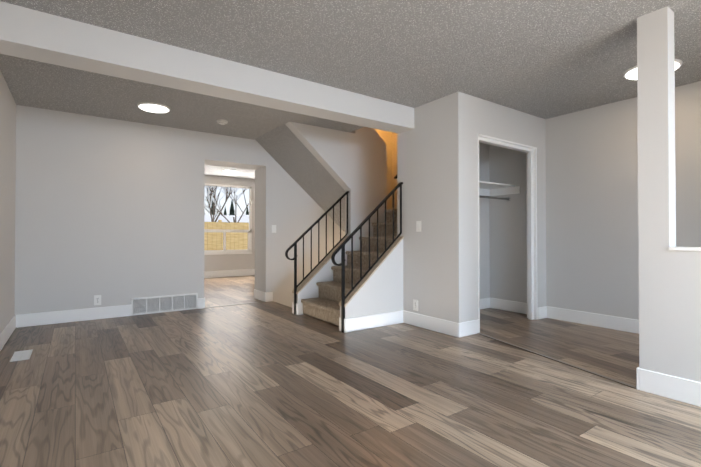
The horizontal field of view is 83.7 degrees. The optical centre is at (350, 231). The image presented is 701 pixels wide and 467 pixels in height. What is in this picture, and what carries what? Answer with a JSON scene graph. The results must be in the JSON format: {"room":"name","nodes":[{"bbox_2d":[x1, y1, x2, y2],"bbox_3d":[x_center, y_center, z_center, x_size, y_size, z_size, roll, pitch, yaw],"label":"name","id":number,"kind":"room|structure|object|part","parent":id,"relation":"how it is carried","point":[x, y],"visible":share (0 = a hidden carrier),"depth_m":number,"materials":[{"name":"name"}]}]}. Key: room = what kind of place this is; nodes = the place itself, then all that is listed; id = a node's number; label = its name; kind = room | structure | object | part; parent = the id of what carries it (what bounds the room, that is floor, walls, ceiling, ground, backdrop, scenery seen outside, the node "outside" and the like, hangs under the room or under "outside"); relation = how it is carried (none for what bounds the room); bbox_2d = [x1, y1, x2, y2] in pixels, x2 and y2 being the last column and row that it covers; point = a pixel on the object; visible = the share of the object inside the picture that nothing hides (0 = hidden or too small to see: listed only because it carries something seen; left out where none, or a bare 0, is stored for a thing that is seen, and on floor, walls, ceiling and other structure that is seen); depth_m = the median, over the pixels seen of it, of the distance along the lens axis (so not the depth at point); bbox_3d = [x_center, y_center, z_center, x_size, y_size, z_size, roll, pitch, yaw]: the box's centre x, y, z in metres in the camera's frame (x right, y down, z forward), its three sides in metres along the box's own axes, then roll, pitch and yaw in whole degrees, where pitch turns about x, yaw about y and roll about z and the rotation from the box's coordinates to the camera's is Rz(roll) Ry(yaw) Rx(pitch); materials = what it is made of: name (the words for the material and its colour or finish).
{"room":"empty living room","nodes":[
{"label":"empty living room","id":0,"kind":"room"},
{"bbox_2d":[255,124,344,229],"bbox_3d":[-0.503,-0.717,5.787,1.618,1.375,0.996,0,-1,-35],"label":"ceiling soffit","id":1,"kind":"structure","parent":0,"point":[291,154],"depth_m":5.66,"materials":[{"name":"white paint"}]},
{"bbox_2d":[285,122,386,314],"bbox_3d":[-0.151,0.941,5.322,1.558,5.402,0.140,0,-1,-35],"label":"wall","id":2,"kind":"structure","parent":0,"point":[353,163],"depth_m":5.38,"materials":[{"name":"grey paint"}]},
{"bbox_2d":[292,236,347,293],"bbox_3d":[-0.370,0.419,5.173,0.810,0.724,0.160,0,-1,-35],"label":"trim","id":3,"kind":"structure","parent":2,"relation":"on","point":[313,273],"depth_m":5.08,"materials":[{"name":"white wood"}]},
{"bbox_2d":[285,191,348,313],"bbox_3d":[-0.414,0.241,5.119,0.948,1.593,0.036,0,-1,-35],"label":"stair rail","id":4,"kind":"object","parent":3,"relation":"on","point":[294,244],"visible":1,"depth_m":5.05,"materials":[{"name":"black metal"}]},
{"bbox_2d":[0,275,700,466],"bbox_3d":[-0.143,1.080,4.055,5.800,0.100,12.200,0,-1,-35],"label":"floor","id":5,"kind":"structure","parent":0,"point":[268,384],"depth_m":2.41,"materials":[{"name":"wood"}]},
{"bbox_2d":[10,349,32,361],"bbox_3d":[-2.707,1.018,3.225,0.120,0.006,0.310,0,-1,-35],"label":"floor vent","id":6,"kind":"object","parent":5,"relation":"in","point":[21,355],"visible":1,"depth_m":3.22,"materials":[{"name":"white plastic"}]},
{"bbox_2d":[301,209,396,325],"bbox_3d":[0.225,0.355,4.913,1.400,1.363,0.966,0,-1,-35],"label":"stair steps","id":7,"kind":"structure","parent":5,"relation":"on","point":[324,306],"depth_m":4.89,"materials":[{"name":"carpet"}]},
{"bbox_2d":[205,301,635,388],"bbox_3d":[0.173,1.029,4.271,4.803,0.005,0.855,0,-1,36],"label":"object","id":8,"kind":"structure","parent":5,"relation":"on","point":[606,377],"depth_m":3.11,"materials":[{"name":"brown wood"}]},
{"bbox_2d":[0,70,700,332],"bbox_3d":[-0.143,0.480,4.061,5.800,6.300,12.200,0,-1,-35],"label":"wall","id":9,"kind":"structure","parent":0,"point":[110,211],"depth_m":4.48,"materials":[{"name":"grey paint"}]},
{"bbox_2d":[94,295,100,304],"bbox_3d":[-2.990,0.810,4.630,0.072,0.116,0.009,0,-1,-35],"label":"outlet","id":10,"kind":"object","parent":9,"relation":"attached to","point":[97,299],"visible":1,"depth_m":4.63,"materials":[{"name":"white plastic"}]},
{"bbox_2d":[131,293,197,314],"bbox_3d":[-2.381,0.930,5.055,0.785,0.210,0.012,0,-1,-35],"label":"air vent","id":11,"kind":"object","parent":9,"relation":"in","point":[154,304],"visible":1,"depth_m":5.04,"materials":[{"name":"white plastic"}]},
{"bbox_2d":[204,183,251,254],"bbox_3d":[-3.004,-0.288,9.367,1.310,1.660,0.100,0,-1,-35],"label":"window","id":12,"kind":"structure","parent":9,"relation":"in","point":[225,251],"depth_m":9.46,"materials":[{"name":"white paint"}]},
{"bbox_2d":[272,225,275,232],"bbox_3d":[-1.155,-0.042,5.924,0.072,0.116,0.014,0,-1,-35],"label":"light switch","id":13,"kind":"object","parent":9,"relation":"attached to","point":[273,228],"visible":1,"depth_m":5.92,"materials":[{"name":"white plastic"}]},
{"bbox_2d":[0,269,700,406],"bbox_3d":[-0.143,0.950,4.056,5.500,0.160,11.900,0,-1,-35],"label":"baseboard","id":14,"kind":"structure","parent":9,"relation":"attached to","point":[673,387],"depth_m":4.23,"materials":[{"name":"white paint"}]},
{"bbox_2d":[413,300,417,310],"bbox_3d":[0.713,0.807,4.292,0.009,0.116,0.072,0,-1,-35],"label":"outlet","id":15,"kind":"object","parent":9,"relation":"attached to","point":[415,305],"visible":1,"depth_m":4.29,"materials":[{"name":"white plastic"}]},
{"bbox_2d":[416,221,420,231],"bbox_3d":[0.739,-0.058,4.258,0.014,0.116,0.072,0,-1,-35],"label":"light switch","id":16,"kind":"object","parent":9,"relation":"attached to","point":[418,226],"visible":1,"depth_m":4.25,"materials":[{"name":"white plastic"}]},
{"bbox_2d":[479,181,519,200],"bbox_3d":[1.427,-0.503,4.776,1.500,0.201,0.450,0,-1,-35],"label":"closet shelf","id":17,"kind":"object","parent":9,"relation":"attached to","point":[490,190],"visible":0.42,"depth_m":5.10,"materials":[{"name":"white paint"}]},
{"bbox_3d":[1.464,-0.434,4.722,1.496,0.062,0.064,0,-1,-35],"label":"rod","id":18,"kind":"part","parent":17,"relation":"part of","materials":[{"name":"silver metal"}]},
{"bbox_2d":[478,134,537,332],"bbox_3d":[1.718,0.017,4.356,1.102,2.031,0.123,0,-1,-35],"label":"door frame","id":19,"kind":"structure","parent":9,"relation":"attached to","point":[531,213],"depth_m":4.62,"materials":[{"name":"white paint"}]},
{"bbox_2d":[0,0,700,178],"bbox_3d":[-0.143,-2.070,4.085,5.500,1.400,11.900,0,-1,-35],"label":"ceiling","id":20,"kind":"structure","parent":0,"point":[545,59],"depth_m":3.02,"materials":[{"name":"white paint"}]},
{"bbox_2d":[137,102,170,112],"bbox_3d":[-2.157,-1.358,4.301,0.334,0.019,0.334,0,-1,-35],"label":"recessed light","id":21,"kind":"object","parent":20,"relation":"in","point":[153,107],"visible":1,"depth_m":4.25,"materials":[{"name":"white plastic"}]},
{"bbox_2d":[0,1,413,133],"bbox_3d":[-0.835,-1.262,3.402,3.590,0.230,0.250,0,-1,-35],"label":"ceiling beam","id":22,"kind":"structure","parent":20,"relation":"attached to","point":[31,34],"depth_m":2.96,"materials":[{"name":"grey paint"}]},
{"bbox_2d":[216,119,227,124],"bbox_3d":[-1.579,-1.343,4.817,0.136,0.040,0.136,0,-1,-35],"label":"smoke detector","id":23,"kind":"object","parent":20,"relation":"attached to","point":[221,122],"visible":1,"depth_m":4.78,"materials":[{"name":"white plastic"}]},
{"bbox_2d":[222,169,235,171],"bbox_3d":[-2.629,-1.317,8.504,0.304,0.019,0.304,0,-1,-35],"label":"recessed light","id":24,"kind":"object","parent":20,"relation":"in","point":[227,170],"visible":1,"depth_m":8.42,"materials":[{"name":"white plastic"}]},
{"bbox_2d":[623,59,682,79],"bbox_3d":[2.553,-1.368,3.321,0.404,0.019,0.404,0,-1,-35],"label":"recessed light","id":25,"kind":"object","parent":20,"relation":"in","point":[630,73],"visible":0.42,"depth_m":3.33,"materials":[{"name":"white plastic"}]},
{"bbox_2d":[340,239,402,318],"bbox_3d":[0.246,0.550,4.271,0.800,0.963,0.098,0,-1,-35],"label":"wall","id":26,"kind":"structure","parent":0,"point":[380,291],"depth_m":4.29,"materials":[{"name":"grey paint"}]},
{"bbox_2d":[339,236,403,306],"bbox_3d":[0.241,0.410,4.268,0.810,0.724,0.118,0,-1,-35],"label":"trim","id":27,"kind":"structure","parent":26,"relation":"on","point":[364,280],"depth_m":4.23,"materials":[{"name":"white wood"}]},
{"bbox_2d":[331,182,402,331],"bbox_3d":[0.203,0.232,4.206,0.948,1.593,0.036,0,-1,-35],"label":"stair rail","id":28,"kind":"object","parent":27,"relation":"on","point":[341,247],"visible":0.98,"depth_m":4.13,"materials":[{"name":"black metal"}]},
{"bbox_2d":[386,212,396,221],"bbox_3d":[1.251,-0.170,5.639,1.108,0.300,0.966,0,-1,-35],"label":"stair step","id":29,"kind":"structure","parent":0,"point":[389,217],"depth_m":5.62,"materials":[{"name":"carpet"}]},
{"bbox_2d":[637,6,700,381],"bbox_3d":[2.923,-0.199,1.113,0.120,2.400,3.540,0,-1,-35],"label":"wall","id":30,"kind":"structure","parent":0,"point":[669,312],"depth_m":2.44,"materials":[{"name":"grey paint"}]},
{"bbox_2d":[669,247,700,250],"bbox_3d":[2.969,0.090,1.044,0.144,0.020,3.380,0,-1,-35],"label":"half wall cap","id":31,"kind":"object","parent":30,"relation":"on","point":[686,248],"visible":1,"depth_m":2.32,"materials":[{"name":"white paint"}]},
{"label":"outside","id":32,"kind":"structure","parent":0,"visible":0},
{"bbox_3d":[-16.827,2.149,36.663,65.000,0.200,60.340,0,-1,-35],"label":"snow","id":33,"kind":"object","parent":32,"visible":0},
{"bbox_2d":[204,186,230,221],"bbox_3d":[-6.803,-1.186,19.147,3.952,6.143,5.120,0,-1,-35],"label":"bare tree","id":34,"kind":"object","parent":33,"relation":"on","point":[215,199],"depth_m":19.47,"materials":[{"name":"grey plant"}]},
{"bbox_2d":[204,220,248,249],"bbox_3d":[-3.443,0.721,13.356,22.090,2.200,0.110,0,-1,-35],"label":"fence","id":35,"kind":"object","parent":33,"relation":"on","point":[234,240],"depth_m":12.87,"materials":[{"name":"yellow wood"}]},
{"bbox_2d":[204,214,248,222],"bbox_3d":[-16.278,0.122,41.554,10.300,3.950,7.800,0,-1,-35],"label":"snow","id":36,"kind":"structure","parent":33,"relation":"on","point":[243,219],"depth_m":41.30,"materials":[{"name":"beige snow"}]},
{"bbox_2d":[204,186,248,222],"bbox_3d":[-8.561,-1.770,27.517,5.383,7.482,5.898,0,-1,-35],"label":"bare tree","id":37,"kind":"object","parent":33,"relation":"on","point":[236,204],"depth_m":27.26,"materials":[{"name":"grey plant"}]},
{"bbox_2d":[229,200,234,214],"bbox_3d":[-17.041,-1.310,56.310,2.560,7.104,2.560,0,-1,-35],"label":"pine tree","id":38,"kind":"object","parent":33,"relation":"on","point":[232,211],"depth_m":56.10,"materials":[{"name":"green plant"}]}
]}

